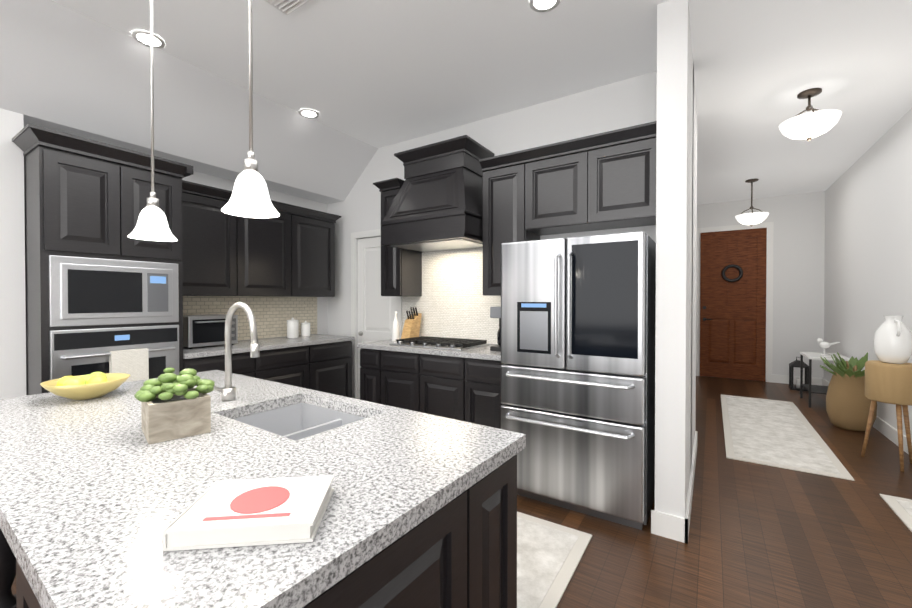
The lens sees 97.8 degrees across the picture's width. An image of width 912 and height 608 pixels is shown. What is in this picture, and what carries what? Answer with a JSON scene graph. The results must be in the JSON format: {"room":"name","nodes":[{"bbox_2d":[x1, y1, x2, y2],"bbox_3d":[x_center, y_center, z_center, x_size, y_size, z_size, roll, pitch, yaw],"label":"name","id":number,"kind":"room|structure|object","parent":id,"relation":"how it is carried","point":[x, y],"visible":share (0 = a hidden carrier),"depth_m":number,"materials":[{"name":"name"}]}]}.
{"room":"kitchen","nodes":[
{"label":"kitchen","id":0,"kind":"room"},
{"bbox_2d":[0,108,26,398],"bbox_3d":[-4.038,0.065,0.743,0.300,2.520,4.405,0,1,33],"label":"wall","id":1,"kind":"structure","parent":0,"point":[12,313],"depth_m":2.46,"materials":[{"name":"grey paint"}]},
{"bbox_2d":[182,171,327,340],"bbox_3d":[-2.150,0.017,4.096,0.150,2.550,12.090,0,1,33],"label":"wall","id":2,"kind":"structure","parent":0,"point":[227,184],"depth_m":4.42,"materials":[{"name":"grey paint"}]},
{"bbox_2d":[183,296,316,339],"bbox_3d":[-2.104,0.141,4.016,0.008,0.437,1.678,0,1,33],"label":"backsplash","id":3,"kind":"structure","parent":2,"relation":"attached to","point":[272,315],"depth_m":4.15,"materials":[{"name":"beige tile"}]},
{"bbox_2d":[182,180,341,296],"bbox_3d":[-1.933,-0.537,3.924,0.388,0.920,1.719,0,1,33],"label":"upper cabinet","id":4,"kind":"object","parent":2,"relation":"attached to","point":[289,251],"visible":0.73,"depth_m":3.72,"materials":[{"name":"black wood"}]},
{"bbox_2d":[0,0,911,204],"bbox_3d":[0.185,-1.493,2.581,5.700,0.600,12.090,0,1,33],"label":"ceiling","id":5,"kind":"structure","parent":0,"point":[366,80],"depth_m":2.80,"materials":[{"name":"paint"}]},
{"bbox_2d":[132,30,164,47],"bbox_3d":[-1.959,-1.686,2.536,0.168,0.006,0.168,0,1,24],"label":"recessed light","id":6,"kind":"object","parent":5,"relation":"in","point":[143,37],"depth_m":2.53,"materials":[{"name":"white"}]},
{"bbox_2d":[128,0,176,240],"bbox_3d":[-1.216,-0.971,1.590,0.160,1.415,0.160,0,1,33],"label":"pendant light","id":7,"kind":"object","parent":5,"relation":"hanging from","point":[152,224],"visible":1,"depth_m":1.58,"materials":[{"name":"white glass"}]},
{"bbox_2d":[221,0,279,217],"bbox_3d":[-0.627,-0.977,1.212,0.160,1.395,0.160,0,1,33],"label":"pendant light","id":8,"kind":"object","parent":5,"relation":"hanging from","point":[250,197],"visible":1,"depth_m":1.20,"materials":[{"name":"white glass"}]},
{"bbox_2d":[264,0,309,14],"bbox_3d":[-0.887,-1.677,2.132,0.360,0.021,0.200,0,1,33],"label":"ceiling vent","id":9,"kind":"object","parent":5,"relation":"in","point":[286,7],"visible":0.97,"depth_m":2.22,"materials":[{"name":"white metal"}]},
{"bbox_2d":[299,109,318,117],"bbox_3d":[-1.310,-1.696,3.545,0.168,0.006,0.168,0,1,24],"label":"recessed light","id":10,"kind":"object","parent":5,"relation":"in","point":[308,113],"depth_m":3.54,"materials":[{"name":"white"}]},
{"bbox_2d":[529,0,559,12],"bbox_3d":[0.493,-1.683,2.208,0.168,0.006,0.168,0,1,24],"label":"recessed light","id":11,"kind":"object","parent":5,"relation":"in","point":[548,5],"depth_m":2.24,"materials":[{"name":"white"}]},
{"bbox_2d":[735,178,768,226],"bbox_3d":[4.112,-1.399,5.529,0.380,0.647,0.386,0,1,33],"label":"light","id":12,"kind":"object","parent":5,"relation":"hanging from","point":[751,219],"visible":1,"depth_m":5.46,"materials":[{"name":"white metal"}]},
{"bbox_2d":[779,88,841,140],"bbox_3d":[2.839,-1.505,3.196,0.380,0.387,0.386,0,1,33],"label":"light","id":13,"kind":"object","parent":5,"relation":"attached to","point":[809,126],"visible":1,"depth_m":3.13,"materials":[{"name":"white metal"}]},
{"bbox_2d":[11,376,911,607],"bbox_3d":[0.156,1.336,2.657,5.900,0.060,12.140,0,1,33],"label":"floor","id":14,"kind":"structure","parent":0,"point":[763,536],"depth_m":2.23,"materials":[{"name":"brown wood"}]},
{"bbox_2d":[12,123,192,394],"bbox_3d":[-2.471,0.140,2.800,0.707,2.330,0.851,0,1,33],"label":"tall cabinet","id":15,"kind":"object","parent":14,"relation":"on","point":[103,292],"visible":0.73,"depth_m":2.54,"materials":[{"name":"black wood"}]},
{"bbox_2d":[183,354,258,377],"bbox_3d":[-2.150,0.854,3.386,0.621,0.890,0.556,0,1,33],"label":"base cabinet","id":16,"kind":"object","parent":14,"relation":"on","point":[242,364],"depth_m":3.28,"materials":[{"name":"black wood"}]},
{"bbox_2d":[0,455,516,607],"bbox_3d":[-0.843,0.874,1.338,1.898,0.890,1.013,0,1,33],"label":"kitchen island","id":17,"kind":"object","parent":14,"relation":"on","point":[467,558],"depth_m":0.94,"materials":[{"name":"black wood"}]},
{"bbox_2d":[0,370,525,607],"bbox_3d":[-0.862,0.409,1.346,1.968,0.040,1.036,0,1,33],"label":"island countertop","id":18,"kind":"structure","parent":17,"relation":"on","point":[87,503],"depth_m":0.86,"materials":[{"name":"white stone"}]},
{"bbox_2d":[40,373,129,399],"bbox_3d":[-1.520,0.348,1.642,0.274,0.075,0.274,0,1,33],"label":"fruit bowl","id":19,"kind":"object","parent":18,"relation":"on","point":[93,390],"visible":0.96,"depth_m":1.58,"materials":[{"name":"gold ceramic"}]},
{"bbox_2d":[56,372,106,385],"bbox_3d":[-1.518,0.324,1.634,0.177,0.068,0.164,0,1,33],"label":"fruit","id":20,"kind":"object","parent":19,"relation":"in","point":[95,377],"visible":0.62,"depth_m":1.59,"materials":[{"name":"yellow food"}]},
{"bbox_2d":[134,367,214,443],"bbox_3d":[-0.859,0.291,1.223,0.216,0.196,0.202,0,1,33],"label":"planter box","id":21,"kind":"object","parent":18,"relation":"on","point":[174,406],"visible":1,"depth_m":1.17,"materials":[{"name":"brown wood"}]},
{"bbox_2d":[214,302,259,401],"bbox_3d":[-0.858,0.189,1.511,0.244,0.396,0.138,0,1,33],"label":"faucet","id":22,"kind":"object","parent":18,"relation":"on","point":[228,391],"visible":0.98,"depth_m":1.58,"materials":[{"name":"silver metal"}]},
{"bbox_2d":[162,475,333,550],"bbox_3d":[-0.363,0.378,0.738,0.233,0.033,0.180,0,1,-6],"label":"book","id":23,"kind":"object","parent":18,"relation":"on","point":[239,513],"visible":1,"depth_m":0.69,"materials":[{"name":"white paper"}]},
{"bbox_2d":[228,398,363,437],"bbox_3d":[-0.561,0.533,1.430,0.537,0.234,0.402,0,1,33],"label":"sink","id":24,"kind":"object","parent":18,"relation":"in","point":[298,418],"depth_m":1.63,"materials":[{"name":"silver metal"}]},
{"bbox_2d":[259,346,310,388],"bbox_3d":[-1.849,0.849,3.854,0.621,0.890,0.556,0,1,33],"label":"base cabinet","id":25,"kind":"object","parent":14,"relation":"on","point":[291,366],"depth_m":3.72,"materials":[{"name":"black wood"}]},
{"bbox_2d":[311,342,351,397],"bbox_3d":[-1.549,0.844,4.321,0.621,0.890,0.556,0,1,33],"label":"base cabinet","id":26,"kind":"object","parent":14,"relation":"on","point":[320,362],"depth_m":4.16,"materials":[{"name":"black wood"}]},
{"bbox_2d":[183,334,354,357],"bbox_3d":[-1.838,0.384,3.847,0.642,0.040,1.678,0,1,33],"label":"countertop","id":27,"kind":"structure","parent":26,"relation":"on","point":[243,347],"depth_m":3.66,"materials":[{"name":"grey stone"}]},
{"bbox_2d":[183,314,237,348],"bbox_3d":[-2.181,0.232,3.471,0.357,0.269,0.400,0,1,33],"label":"toaster oven","id":28,"kind":"object","parent":27,"relation":"on","point":[203,330],"visible":0.79,"depth_m":3.34,"materials":[{"name":"silver metal"}]},
{"bbox_2d":[287,317,301,337],"bbox_3d":[-1.737,0.251,4.232,0.117,0.216,0.118,0,1,33],"label":"canister","id":29,"kind":"object","parent":27,"relation":"on","point":[292,327],"depth_m":4.19,"materials":[{"name":"white ceramic"}]},
{"bbox_2d":[302,321,310,336],"bbox_3d":[-1.651,0.272,4.367,0.100,0.173,0.102,0,1,33],"label":"canister","id":30,"kind":"object","parent":27,"relation":"on","point":[306,332],"depth_m":4.32,"materials":[{"name":"white ceramic"}]},
{"bbox_2d":[357,341,380,403],"bbox_3d":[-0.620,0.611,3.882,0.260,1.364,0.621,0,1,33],"label":"base cabinet","id":31,"kind":"object","parent":14,"relation":"on","point":[370,352],"depth_m":3.62,"materials":[{"name":"black wood"}]},
{"bbox_2d":[392,311,399,341],"bbox_3d":[-0.588,0.217,3.874,0.076,0.292,0.076,0,1,33],"label":"oil bottle","id":32,"kind":"object","parent":31,"relation":"on","point":[395,330],"visible":0.92,"depth_m":3.85,"materials":[{"name":"white ceramic"}]},
{"bbox_2d":[401,307,421,338],"bbox_3d":[-0.442,0.197,3.916,0.100,0.331,0.210,0,1,33],"label":"knife block","id":33,"kind":"object","parent":31,"relation":"on","point":[411,327],"visible":0.96,"depth_m":3.89,"materials":[{"name":"brown wood"}]},
{"bbox_2d":[381,338,420,411],"bbox_3d":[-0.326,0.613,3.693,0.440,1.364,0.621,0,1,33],"label":"base cabinet","id":34,"kind":"object","parent":14,"relation":"on","point":[400,365],"depth_m":3.43,"materials":[{"name":"black wood"}]},
{"bbox_2d":[389,336,489,350],"bbox_3d":[-0.148,0.344,3.562,0.760,0.044,0.490,0,1,33],"label":"cooktop","id":35,"kind":"object","parent":34,"relation":"in","point":[459,344],"visible":1,"depth_m":3.45,"materials":[{"name":"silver metal"}]},
{"bbox_2d":[421,347,464,420],"bbox_3d":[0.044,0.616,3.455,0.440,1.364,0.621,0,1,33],"label":"base cabinet","id":36,"kind":"object","parent":14,"relation":"on","point":[464,385],"depth_m":3.18,"materials":[{"name":"black wood"}]},
{"bbox_2d":[465,344,502,428],"bbox_3d":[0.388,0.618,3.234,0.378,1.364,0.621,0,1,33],"label":"base cabinet","id":37,"kind":"object","parent":14,"relation":"on","point":[483,403],"depth_m":2.99,"materials":[{"name":"black wood"}]},
{"bbox_2d":[490,306,500,350],"bbox_3d":[0.433,0.195,3.205,0.220,0.349,0.260,0,1,33],"label":"coffee maker","id":38,"kind":"object","parent":37,"relation":"on","point":[495,312],"visible":0.23,"depth_m":3.14,"materials":[{"name":"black metal"}]},
{"bbox_2d":[517,512,591,607],"bbox_3d":[-0.210,1.302,2.328,1.740,0.012,0.910,0,1,33],"label":"kitchen rug","id":39,"kind":"object","parent":14,"relation":"on","point":[549,555],"visible":0.25,"depth_m":2.03,"materials":[{"name":"white carpet"}]},
{"bbox_2d":[501,231,655,529],"bbox_3d":[0.867,0.445,2.765,0.900,1.720,0.836,0,1,33],"label":"refrigerator","id":40,"kind":"object","parent":14,"relation":"on","point":[578,322],"visible":0.94,"depth_m":2.42,"materials":[{"name":"silver metal"}]},
{"bbox_2d":[721,394,853,480],"bbox_3d":[3.322,1.283,4.254,0.780,0.012,2.650,0,1,33],"label":"runner rug","id":41,"kind":"object","parent":14,"relation":"on","point":[779,434],"visible":1,"depth_m":3.79,"materials":[{"name":"white carpet"}]},
{"bbox_2d":[789,357,808,390],"bbox_3d":[5.111,1.031,5.925,0.210,0.484,0.210,0,1,33],"label":"lantern","id":42,"kind":"object","parent":14,"relation":"on","point":[795,363],"visible":0.77,"depth_m":5.89,"materials":[{"name":"black metal"}]},
{"bbox_2d":[800,352,849,407],"bbox_3d":[4.690,0.967,5.066,0.400,0.630,0.600,0,1,33],"label":"side table","id":43,"kind":"object","parent":14,"relation":"on","point":[815,389],"visible":0.56,"depth_m":5.04,"materials":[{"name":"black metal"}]},
{"bbox_2d":[817,338,839,355],"bbox_3d":[4.717,0.544,5.044,0.215,0.214,0.110,0,1,33],"label":"bird figurine","id":44,"kind":"object","parent":43,"relation":"on","point":[822,344],"visible":1,"depth_m":5.03,"materials":[{"name":"white ceramic"}]},
{"bbox_2d":[820,352,876,431],"bbox_3d":[4.078,0.894,4.158,0.449,0.794,0.516,0,1,33],"label":"basket","id":45,"kind":"object","parent":14,"relation":"on","point":[848,402],"visible":0.96,"depth_m":4.04,"materials":[{"name":"wicker"}]},
{"bbox_2d":[861,360,911,471],"bbox_3d":[3.544,0.891,3.232,0.322,0.822,0.338,0,1,33],"label":"stand","id":46,"kind":"object","parent":14,"relation":"on","point":[889,383],"visible":0.94,"depth_m":3.16,"materials":[{"name":"brown wood"}]},
{"bbox_2d":[873,315,911,363],"bbox_3d":[3.542,0.287,3.218,0.224,0.385,0.262,0,1,33],"label":"jug","id":47,"kind":"object","parent":46,"relation":"on","point":[892,342],"visible":1,"depth_m":3.17,"materials":[{"name":"white ceramic"}]},
{"bbox_2d":[880,494,911,531],"bbox_3d":[2.448,1.310,1.636,0.420,0.012,2.300,0,1,33],"label":"entry rug","id":48,"kind":"object","parent":14,"relation":"on","point":[901,508],"visible":1,"depth_m":2.54,"materials":[{"name":"white carpet"}]},
{"bbox_2d":[327,71,693,461],"bbox_3d":[0.081,-0.216,3.885,3.830,3.020,0.150,0,1,33],"label":"wall","id":49,"kind":"structure","parent":0,"point":[629,102],"depth_m":3.51,"materials":[{"name":"grey paint"}]},
{"bbox_2d":[351,229,401,399],"bbox_3d":[-0.880,0.233,4.437,0.760,2.110,0.087,0,1,33],"label":"door","id":50,"kind":"structure","parent":49,"relation":"attached to","point":[376,309],"depth_m":4.51,"materials":[{"name":"white wood"}]},
{"bbox_2d":[373,178,421,295],"bbox_3d":[-0.580,-0.632,3.982,0.309,1.110,0.388,0,1,33],"label":"upper cabinet","id":51,"kind":"object","parent":49,"relation":"attached to","point":[401,269],"depth_m":3.87,"materials":[{"name":"black wood"}]},
{"bbox_2d":[381,135,494,251],"bbox_3d":[-0.139,-0.940,3.562,0.872,0.846,0.612,0,1,33],"label":"range hood","id":52,"kind":"object","parent":49,"relation":"attached to","point":[437,204],"visible":0.85,"depth_m":3.36,"materials":[{"name":"black wood"}]},
{"bbox_2d":[402,247,500,343],"bbox_3d":[0.062,-0.087,3.800,1.500,0.897,0.008,0,1,33],"label":"backsplash","id":53,"kind":"structure","parent":49,"relation":"attached to","point":[452,301],"depth_m":3.84,"materials":[{"name":"tile"}]},
{"bbox_2d":[479,121,656,295],"bbox_3d":[0.855,-0.623,3.060,1.335,1.110,0.388,0,1,33],"label":"upper cabinet","id":54,"kind":"object","parent":49,"relation":"attached to","point":[602,181],"depth_m":2.92,"materials":[{"name":"black wood"}]},
{"bbox_2d":[655,0,696,517],"bbox_3d":[1.664,-0.207,2.945,0.150,3.020,1.720,0,1,33],"label":"wall","id":55,"kind":"structure","parent":0,"point":[676,142],"depth_m":2.23,"materials":[{"name":"grey paint"}]},
{"bbox_2d":[678,431,697,543],"bbox_3d":[1.726,1.239,2.920,0.036,0.130,1.752,0,1,33],"label":"baseboard","id":56,"kind":"structure","parent":55,"relation":"attached to","point":[683,523],"depth_m":2.33,"materials":[{"name":"white"}]},
{"bbox_2d":[697,191,824,381],"bbox_3d":[3.476,-0.254,7.575,5.550,3.020,0.150,0,1,33],"label":"wall","id":57,"kind":"structure","parent":0,"point":[798,220],"depth_m":6.29,"materials":[{"name":"grey paint"}]},
{"bbox_2d":[696,222,773,381],"bbox_3d":[4.637,-0.029,6.670,1.075,2.590,0.120,0,1,33],"label":"door","id":58,"kind":"structure","parent":57,"relation":"attached to","point":[734,301],"depth_m":6.66,"materials":[{"name":"brown wood"}]},
{"bbox_2d":[772,374,821,385],"bbox_3d":[5.366,1.205,6.277,0.590,0.130,0.016,0,1,33],"label":"baseboard","id":59,"kind":"structure","parent":57,"relation":"attached to","point":[784,379],"depth_m":6.33,"materials":[{"name":"white wood"}]},
{"bbox_2d":[824,108,911,439],"bbox_3d":[2.479,-0.188,1.030,0.150,3.020,11.940,0,1,33],"label":"wall","id":60,"kind":"structure","parent":0,"point":[868,244],"depth_m":4.32,"materials":[{"name":"grey paint"}]},
{"bbox_2d":[822,378,911,453],"bbox_3d":[2.409,1.257,1.090,0.016,0.130,11.940,0,1,33],"label":"baseboard","id":61,"kind":"structure","parent":60,"relation":"attached to","point":[883,427],"depth_m":3.84,"materials":[{"name":"white"}]}
]}

